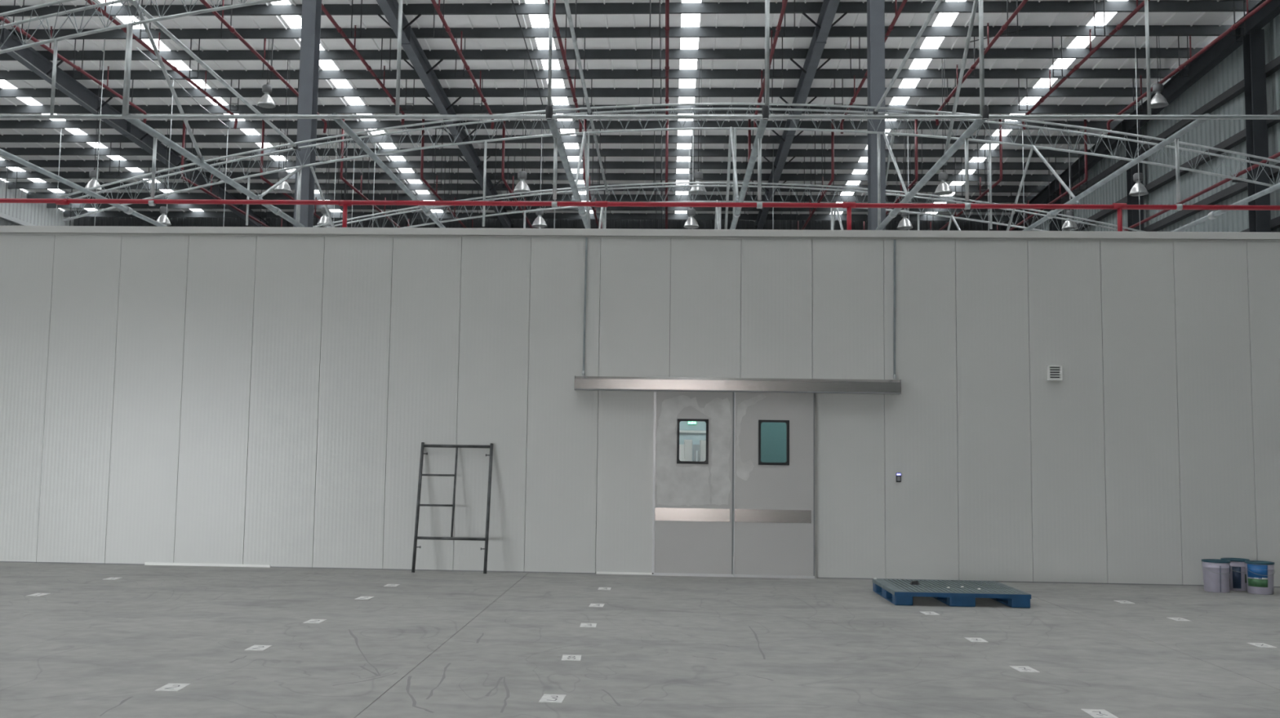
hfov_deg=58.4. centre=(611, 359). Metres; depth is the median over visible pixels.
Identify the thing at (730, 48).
ceiling
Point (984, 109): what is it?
truss
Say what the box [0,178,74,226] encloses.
wall
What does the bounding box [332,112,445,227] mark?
beam
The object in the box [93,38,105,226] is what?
suspension rod
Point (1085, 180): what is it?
pipe
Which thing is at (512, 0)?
cable
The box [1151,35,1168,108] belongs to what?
lamp
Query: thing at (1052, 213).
diagonal brace
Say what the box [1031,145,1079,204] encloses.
diagonal brace
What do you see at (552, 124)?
beam
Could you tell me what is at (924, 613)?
tag
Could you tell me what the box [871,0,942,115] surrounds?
tube
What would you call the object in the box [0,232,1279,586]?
wall
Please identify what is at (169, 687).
tag
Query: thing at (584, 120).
pipe
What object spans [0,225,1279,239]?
trim
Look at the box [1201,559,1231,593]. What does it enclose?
tin
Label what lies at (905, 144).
rod
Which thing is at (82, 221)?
roof truss
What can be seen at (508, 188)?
pipe
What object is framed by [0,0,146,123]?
pipe
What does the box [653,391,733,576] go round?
door
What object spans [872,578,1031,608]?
pallet
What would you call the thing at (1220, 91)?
wall
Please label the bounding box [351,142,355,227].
suspension rod
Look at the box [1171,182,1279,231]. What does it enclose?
beam
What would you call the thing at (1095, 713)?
tag
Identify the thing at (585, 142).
diagonal brace
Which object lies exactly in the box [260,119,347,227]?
pipe
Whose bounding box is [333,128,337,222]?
suspension rod
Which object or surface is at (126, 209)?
beam
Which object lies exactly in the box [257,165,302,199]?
diagonal brace
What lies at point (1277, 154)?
beam
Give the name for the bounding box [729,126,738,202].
diagonal brace
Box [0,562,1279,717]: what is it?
floor
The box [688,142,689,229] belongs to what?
suspension rod
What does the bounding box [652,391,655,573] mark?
trim
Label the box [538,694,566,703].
tag
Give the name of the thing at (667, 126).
pipe
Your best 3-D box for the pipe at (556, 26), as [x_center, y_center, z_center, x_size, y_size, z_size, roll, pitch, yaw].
[-1.213,-9.361,31.792,0.552,1.894,15.549,1,-5,3]
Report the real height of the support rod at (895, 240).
1.895 m
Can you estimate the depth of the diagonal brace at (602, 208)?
29.89 m
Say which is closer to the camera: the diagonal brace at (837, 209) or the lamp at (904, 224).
the diagonal brace at (837, 209)
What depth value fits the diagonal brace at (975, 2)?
17.33 m
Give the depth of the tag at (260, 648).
9.11 m
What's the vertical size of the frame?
1.707 m
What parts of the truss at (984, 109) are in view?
hanger post, hanger post, hanger post, hanger post, hanger post, hanger post, hanger post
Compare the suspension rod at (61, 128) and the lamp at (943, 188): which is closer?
the lamp at (943, 188)
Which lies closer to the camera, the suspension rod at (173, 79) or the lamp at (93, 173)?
the lamp at (93, 173)
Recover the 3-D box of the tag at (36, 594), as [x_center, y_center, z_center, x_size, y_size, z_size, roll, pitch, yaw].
[-6.130,2.522,12.244,0.146,0.004,0.236,1,-5,3]
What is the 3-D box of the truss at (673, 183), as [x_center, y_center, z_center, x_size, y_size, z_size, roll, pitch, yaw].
[2.870,-3.370,30.401,28.414,2.636,0.388,1,-5,3]
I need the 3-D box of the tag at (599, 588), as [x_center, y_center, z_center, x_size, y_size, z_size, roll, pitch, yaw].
[-0.083,2.727,13.585,0.146,0.004,0.236,1,-5,3]
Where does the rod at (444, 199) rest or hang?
hanging from the ceiling
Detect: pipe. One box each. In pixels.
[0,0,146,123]
[0,137,1279,231]
[84,0,239,128]
[180,120,282,226]
[200,0,326,133]
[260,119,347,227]
[321,0,414,124]
[337,119,408,227]
[420,119,478,227]
[431,0,493,128]
[494,120,537,228]
[547,0,592,132]
[582,114,611,228]
[649,0,669,124]
[653,124,668,229]
[731,114,757,229]
[753,0,795,127]
[790,114,834,230]
[834,0,906,133]
[863,119,922,230]
[926,114,1002,230]
[935,0,1027,125]
[996,114,1088,231]
[1017,0,1149,129]
[1106,0,1271,133]
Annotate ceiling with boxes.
[0,0,1261,221]
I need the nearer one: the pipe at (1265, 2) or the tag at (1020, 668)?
the tag at (1020, 668)
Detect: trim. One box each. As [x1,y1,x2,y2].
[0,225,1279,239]
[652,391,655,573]
[652,574,816,578]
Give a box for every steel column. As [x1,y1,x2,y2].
[293,0,321,226]
[866,0,885,230]
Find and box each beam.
[0,148,168,226]
[125,113,304,226]
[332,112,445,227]
[546,119,590,228]
[729,119,768,229]
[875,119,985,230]
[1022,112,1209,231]
[1123,151,1279,231]
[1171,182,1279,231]
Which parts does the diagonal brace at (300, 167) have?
plate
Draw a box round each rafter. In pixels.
[0,15,268,226]
[376,0,513,228]
[755,0,847,229]
[1000,0,1279,231]
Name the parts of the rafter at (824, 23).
splice plate, splice plate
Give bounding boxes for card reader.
[896,473,901,482]
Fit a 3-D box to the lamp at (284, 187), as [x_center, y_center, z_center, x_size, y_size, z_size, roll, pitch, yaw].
[-10.402,-7.614,36.527,0.550,4.580,0.550,1,-5,3]
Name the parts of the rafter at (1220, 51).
splice plate, splice plate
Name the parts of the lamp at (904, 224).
power cord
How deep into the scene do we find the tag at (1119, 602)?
13.04 m
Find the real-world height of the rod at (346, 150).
3.276 m
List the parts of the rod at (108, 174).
rod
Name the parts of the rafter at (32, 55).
splice plate, splice plate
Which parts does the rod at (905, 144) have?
rod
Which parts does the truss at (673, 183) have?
hanger post, hanger post, hanger post, hanger post, hanger post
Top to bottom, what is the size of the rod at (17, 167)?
1.454 m
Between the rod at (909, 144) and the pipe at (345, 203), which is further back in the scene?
the rod at (909, 144)
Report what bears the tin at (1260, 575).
on the floor
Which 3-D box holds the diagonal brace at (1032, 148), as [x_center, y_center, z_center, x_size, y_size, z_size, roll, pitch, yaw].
[8.681,-3.421,24.502,0.075,1.753,2.242,1,-5,3]
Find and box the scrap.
[910,580,919,585]
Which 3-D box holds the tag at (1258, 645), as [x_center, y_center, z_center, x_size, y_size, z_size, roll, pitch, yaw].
[5.690,2.508,10.022,0.146,0.004,0.236,1,-5,4]
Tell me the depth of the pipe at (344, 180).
44.41 m
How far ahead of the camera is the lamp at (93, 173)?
36.62 m
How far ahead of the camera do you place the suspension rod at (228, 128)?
43.33 m
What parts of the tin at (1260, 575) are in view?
lid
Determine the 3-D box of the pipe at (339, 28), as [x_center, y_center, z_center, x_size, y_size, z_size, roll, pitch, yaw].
[-7.169,-9.468,31.583,0.552,1.894,14.549,1,-5,3]
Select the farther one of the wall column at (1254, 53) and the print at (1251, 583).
the wall column at (1254, 53)
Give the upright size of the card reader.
0.124 m
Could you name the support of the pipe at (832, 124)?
hanging from the ceiling
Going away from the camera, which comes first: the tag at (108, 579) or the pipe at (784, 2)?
the tag at (108, 579)
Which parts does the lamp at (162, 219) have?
power cord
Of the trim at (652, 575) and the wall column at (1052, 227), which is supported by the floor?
the wall column at (1052, 227)
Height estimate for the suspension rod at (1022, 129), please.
9.180 m
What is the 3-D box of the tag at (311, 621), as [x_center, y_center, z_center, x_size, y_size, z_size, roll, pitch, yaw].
[-2.749,2.433,10.613,0.146,0.004,0.236,1,-5,4]
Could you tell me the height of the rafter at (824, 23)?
2.240 m
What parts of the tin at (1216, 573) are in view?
lid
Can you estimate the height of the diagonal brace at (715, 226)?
2.109 m
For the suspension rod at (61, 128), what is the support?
hanging from the ceiling
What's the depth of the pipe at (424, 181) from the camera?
43.08 m
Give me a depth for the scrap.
13.17 m
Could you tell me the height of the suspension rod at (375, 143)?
9.098 m
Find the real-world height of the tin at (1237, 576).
0.389 m
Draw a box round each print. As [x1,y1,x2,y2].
[1231,566,1240,588]
[1246,564,1267,578]
[1247,578,1267,587]
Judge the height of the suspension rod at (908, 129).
9.180 m
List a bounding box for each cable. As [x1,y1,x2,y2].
[136,47,230,128]
[511,0,542,105]
[969,26,1039,42]
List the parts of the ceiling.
skylight panel, skylight panel, skylight panel, skylight panel, skylight panel, skylight panel, skylight panel, skylight panel, skylight panel, skylight panel, skylight panel, skylight panel, skylight panel, skylight panel, skylight panel, skylight panel, skylight panel, skylight panel, skylight panel, skylight panel, skylight panel, skylight panel, skylight panel, skylight panel, skylight panel, skylight panel, skylight panel, skylight panel, skylight panel, skylight panel, skylight panel, skylight panel, skylight panel, skylight panel, skylight panel, skylight panel, skylight panel, skylight panel, skylight panel, skylight panel, skylight panel, skylight panel, skylight panel, skylight panel, skylight panel, skylight panel, skylight panel, skylight panel, skylight panel, skylight panel, skylight panel, skylight panel, skylight panel, skylight panel, skylight panel, skylight panel, skylight panel, skylight panel, skylight panel, skylight panel, skylight panel, skylight panel, skylight panel, skylight panel, skylight panel, skylight panel, skylight panel, skylight panel, skylight panel, skylight panel, skylight panel, skylight panel, skylight panel, skylight panel, skylight panel, skylight panel, skylight panel, skylight panel, skylight panel, skylight panel, skylight panel, skylight panel, skylight panel, skylight panel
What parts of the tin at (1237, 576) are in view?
lid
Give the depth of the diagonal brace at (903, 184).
22.29 m
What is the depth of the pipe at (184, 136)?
44.74 m
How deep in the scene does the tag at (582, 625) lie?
10.60 m
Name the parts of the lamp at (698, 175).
power cord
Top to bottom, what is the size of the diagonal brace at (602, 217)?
2.010 m
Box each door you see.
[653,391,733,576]
[733,392,814,577]
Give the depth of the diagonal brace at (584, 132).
22.70 m
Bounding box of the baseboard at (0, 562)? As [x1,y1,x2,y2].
[0,561,1279,587]
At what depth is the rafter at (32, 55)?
40.93 m
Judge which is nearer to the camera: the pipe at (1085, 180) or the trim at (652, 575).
the trim at (652, 575)
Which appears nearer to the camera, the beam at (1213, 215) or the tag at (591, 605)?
the tag at (591, 605)
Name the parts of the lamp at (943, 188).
power cord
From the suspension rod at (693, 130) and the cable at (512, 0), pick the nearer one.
the cable at (512, 0)
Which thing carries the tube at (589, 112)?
attached to the truss at (299, 173)
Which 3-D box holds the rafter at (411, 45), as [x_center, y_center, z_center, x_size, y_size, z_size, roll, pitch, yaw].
[-5.825,-8.776,40.202,1.274,2.240,33.950,1,-5,3]
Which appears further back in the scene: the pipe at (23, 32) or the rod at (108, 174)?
the rod at (108, 174)
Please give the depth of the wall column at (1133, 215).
40.05 m
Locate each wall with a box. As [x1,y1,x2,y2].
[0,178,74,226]
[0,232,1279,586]
[733,490,733,526]
[1014,13,1279,232]
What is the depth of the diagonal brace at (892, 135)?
24.07 m
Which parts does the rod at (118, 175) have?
rod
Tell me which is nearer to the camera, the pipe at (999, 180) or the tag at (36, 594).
the tag at (36, 594)
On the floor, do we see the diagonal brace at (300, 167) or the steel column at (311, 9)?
the steel column at (311, 9)
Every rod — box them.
[5,167,8,198]
[14,167,17,198]
[55,128,62,226]
[69,188,72,226]
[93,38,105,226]
[106,142,111,175]
[115,142,121,177]
[165,79,173,225]
[222,128,228,226]
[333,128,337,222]
[341,133,347,213]
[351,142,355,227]
[372,142,375,227]
[430,142,434,173]
[442,155,446,200]
[446,155,451,199]
[539,132,542,228]
[582,237,587,375]
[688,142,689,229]
[692,129,693,229]
[773,142,773,198]
[822,142,827,180]
[893,239,896,379]
[902,143,907,180]
[907,128,909,230]
[908,143,911,183]
[984,156,989,200]
[986,143,989,231]
[1022,128,1024,229]
[1068,128,1071,231]
[1134,35,1140,230]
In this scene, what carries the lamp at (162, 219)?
hanging from the ceiling
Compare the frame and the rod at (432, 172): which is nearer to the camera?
the frame
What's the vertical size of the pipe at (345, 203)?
1.670 m
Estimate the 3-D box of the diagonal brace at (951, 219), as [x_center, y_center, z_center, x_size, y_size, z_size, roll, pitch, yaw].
[8.997,-2.838,31.119,0.075,1.733,2.142,1,-5,3]
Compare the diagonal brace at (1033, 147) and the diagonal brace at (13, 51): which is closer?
the diagonal brace at (1033, 147)
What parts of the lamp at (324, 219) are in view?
power cord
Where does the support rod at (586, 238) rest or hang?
attached to the wall at (273, 400)
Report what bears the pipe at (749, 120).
hanging from the ceiling
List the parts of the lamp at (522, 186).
power cord, power cord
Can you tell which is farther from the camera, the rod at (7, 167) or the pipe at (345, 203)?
the rod at (7, 167)
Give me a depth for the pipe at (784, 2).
32.59 m
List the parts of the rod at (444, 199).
rod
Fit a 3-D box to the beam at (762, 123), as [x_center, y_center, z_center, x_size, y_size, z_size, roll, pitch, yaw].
[2.512,-2.747,23.606,0.144,0.137,15.250,1,-5,3]
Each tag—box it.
[25,593,50,596]
[102,577,121,580]
[154,684,190,691]
[244,645,272,651]
[302,619,326,623]
[354,596,374,599]
[383,584,399,586]
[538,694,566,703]
[561,655,581,661]
[579,623,596,627]
[588,604,604,607]
[597,587,611,590]
[919,611,940,615]
[964,637,988,643]
[1008,666,1039,672]
[1080,709,1118,717]
[1114,600,1134,604]
[1167,617,1191,622]
[1246,643,1276,648]
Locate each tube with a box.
[128,0,301,151]
[564,0,608,192]
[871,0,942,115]
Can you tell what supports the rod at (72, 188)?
hanging from the ceiling
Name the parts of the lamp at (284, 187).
power cord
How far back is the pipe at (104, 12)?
34.76 m
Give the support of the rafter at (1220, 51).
attached to the ceiling
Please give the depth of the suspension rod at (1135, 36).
33.59 m
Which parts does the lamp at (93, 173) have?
power cord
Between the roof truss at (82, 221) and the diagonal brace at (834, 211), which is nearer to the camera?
the diagonal brace at (834, 211)
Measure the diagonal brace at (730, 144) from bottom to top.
2.130 m
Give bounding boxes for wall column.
[1048,194,1062,231]
[1125,128,1143,231]
[1242,28,1271,232]
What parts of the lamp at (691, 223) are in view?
power cord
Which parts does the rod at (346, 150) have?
rod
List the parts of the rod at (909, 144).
rod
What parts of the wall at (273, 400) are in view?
wall panel, wall panel, wall panel, wall panel, wall panel, wall panel, wall panel, wall panel, wall panel, wall panel, wall panel, wall panel, wall panel, wall panel, wall panel, wall panel, wall panel, wall panel, wall panel, wall panel, wall panel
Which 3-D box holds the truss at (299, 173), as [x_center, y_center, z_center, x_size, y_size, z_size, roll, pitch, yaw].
[2.552,-4.002,23.738,28.414,2.584,0.388,1,-5,3]
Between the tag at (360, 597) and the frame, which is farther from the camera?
the frame
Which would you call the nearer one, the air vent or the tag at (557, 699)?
the tag at (557, 699)
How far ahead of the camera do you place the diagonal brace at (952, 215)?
29.66 m
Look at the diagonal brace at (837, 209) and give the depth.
29.60 m
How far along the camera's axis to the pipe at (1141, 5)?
32.84 m
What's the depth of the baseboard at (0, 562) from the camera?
15.43 m
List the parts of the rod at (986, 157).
rod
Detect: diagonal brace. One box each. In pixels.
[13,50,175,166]
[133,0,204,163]
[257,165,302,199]
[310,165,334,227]
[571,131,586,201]
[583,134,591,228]
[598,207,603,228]
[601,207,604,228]
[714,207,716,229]
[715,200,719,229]
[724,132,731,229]
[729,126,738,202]
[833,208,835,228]
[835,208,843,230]
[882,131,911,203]
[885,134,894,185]
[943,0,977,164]
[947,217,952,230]
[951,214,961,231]
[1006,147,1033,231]
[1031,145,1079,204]
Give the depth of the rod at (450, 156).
46.27 m
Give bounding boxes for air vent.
[1047,365,1062,380]
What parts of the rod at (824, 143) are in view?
rod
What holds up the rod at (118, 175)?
hanging from the ceiling
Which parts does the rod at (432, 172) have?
rod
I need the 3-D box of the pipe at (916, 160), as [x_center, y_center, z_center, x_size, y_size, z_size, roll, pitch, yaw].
[11.466,-6.901,48.257,0.536,2.447,14.850,1,-5,3]
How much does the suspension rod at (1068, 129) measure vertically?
9.180 m
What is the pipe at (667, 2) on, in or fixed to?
hanging from the ceiling
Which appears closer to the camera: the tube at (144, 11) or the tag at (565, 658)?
the tag at (565, 658)
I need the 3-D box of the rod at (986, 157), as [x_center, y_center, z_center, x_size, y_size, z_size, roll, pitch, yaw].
[14.834,-7.141,45.257,0.200,1.752,0.040,1,-5,3]
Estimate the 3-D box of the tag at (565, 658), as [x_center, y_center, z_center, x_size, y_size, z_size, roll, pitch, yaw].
[-0.311,2.321,8.888,0.146,0.004,0.236,1,-5,0]
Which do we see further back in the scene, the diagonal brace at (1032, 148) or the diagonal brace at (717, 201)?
the diagonal brace at (717, 201)
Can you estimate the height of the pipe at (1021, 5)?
1.894 m
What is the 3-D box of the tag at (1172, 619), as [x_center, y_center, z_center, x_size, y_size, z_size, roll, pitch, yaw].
[5.763,2.647,11.634,0.146,0.004,0.236,1,-5,4]
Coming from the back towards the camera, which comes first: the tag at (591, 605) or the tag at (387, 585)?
the tag at (387, 585)
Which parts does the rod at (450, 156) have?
rod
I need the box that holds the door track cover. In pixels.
[573,375,901,394]
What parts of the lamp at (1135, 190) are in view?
power cord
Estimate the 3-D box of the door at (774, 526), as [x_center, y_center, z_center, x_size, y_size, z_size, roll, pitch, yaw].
[2.166,1.645,15.255,1.069,2.488,0.066,1,-5,3]
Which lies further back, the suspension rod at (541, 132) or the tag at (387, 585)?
the suspension rod at (541, 132)
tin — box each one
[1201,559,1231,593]
[1220,558,1249,591]
[1244,560,1275,595]
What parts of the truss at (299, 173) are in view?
hanger post, hanger post, hanger post, hanger post, hanger post, hanger post, hanger post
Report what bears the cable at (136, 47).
attached to the ceiling
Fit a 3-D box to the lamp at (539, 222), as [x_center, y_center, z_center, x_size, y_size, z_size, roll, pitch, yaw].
[-2.546,-6.943,41.117,0.550,4.400,0.550,1,-5,3]
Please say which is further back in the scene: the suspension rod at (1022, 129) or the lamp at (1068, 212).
the suspension rod at (1022, 129)
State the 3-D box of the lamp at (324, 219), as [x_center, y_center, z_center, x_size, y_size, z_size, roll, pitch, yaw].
[-10.317,-7.026,41.496,0.550,4.400,0.550,1,-5,3]
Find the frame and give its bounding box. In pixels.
[411,442,493,573]
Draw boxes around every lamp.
[84,59,102,192]
[156,113,171,226]
[257,38,275,108]
[273,58,291,193]
[316,113,331,226]
[513,58,529,194]
[531,113,546,227]
[684,113,698,228]
[688,57,706,194]
[897,119,912,229]
[934,57,952,195]
[1061,113,1078,230]
[1128,57,1148,195]
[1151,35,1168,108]
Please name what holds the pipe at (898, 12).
hanging from the ceiling
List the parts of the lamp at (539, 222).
power cord, power cord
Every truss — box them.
[0,0,1279,119]
[59,102,1279,229]
[73,217,1005,231]
[313,182,1145,231]
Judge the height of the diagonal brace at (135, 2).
1.770 m
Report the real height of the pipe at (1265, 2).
1.894 m
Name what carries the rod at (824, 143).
hanging from the ceiling
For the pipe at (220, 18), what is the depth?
33.13 m
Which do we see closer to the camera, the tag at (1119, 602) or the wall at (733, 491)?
the tag at (1119, 602)
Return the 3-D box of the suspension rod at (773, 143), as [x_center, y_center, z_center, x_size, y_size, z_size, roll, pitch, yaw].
[6.164,-3.798,43.725,0.048,9.098,0.042,1,-5,3]
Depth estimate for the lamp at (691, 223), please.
40.64 m
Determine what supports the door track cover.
attached to the wall at (273, 400)
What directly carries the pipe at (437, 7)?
hanging from the ceiling
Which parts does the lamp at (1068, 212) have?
power cord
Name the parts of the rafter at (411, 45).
splice plate, splice plate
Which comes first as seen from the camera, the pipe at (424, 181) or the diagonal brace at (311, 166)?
the diagonal brace at (311, 166)
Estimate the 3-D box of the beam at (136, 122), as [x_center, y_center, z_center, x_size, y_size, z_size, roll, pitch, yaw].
[-6.789,-3.156,20.449,0.144,0.137,8.010,1,-5,3]
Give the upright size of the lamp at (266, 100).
2.240 m
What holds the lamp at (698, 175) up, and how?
hanging from the ceiling
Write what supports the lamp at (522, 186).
hanging from the ceiling
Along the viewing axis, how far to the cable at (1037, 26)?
33.50 m
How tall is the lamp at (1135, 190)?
4.580 m
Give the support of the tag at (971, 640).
on the floor
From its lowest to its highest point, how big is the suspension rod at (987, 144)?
9.098 m
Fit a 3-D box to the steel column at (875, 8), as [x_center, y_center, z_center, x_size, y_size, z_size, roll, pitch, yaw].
[5.589,-3.363,24.140,0.420,14.110,0.520,1,-5,3]
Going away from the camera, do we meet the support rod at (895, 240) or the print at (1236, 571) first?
the print at (1236, 571)
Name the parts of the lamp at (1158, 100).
power cord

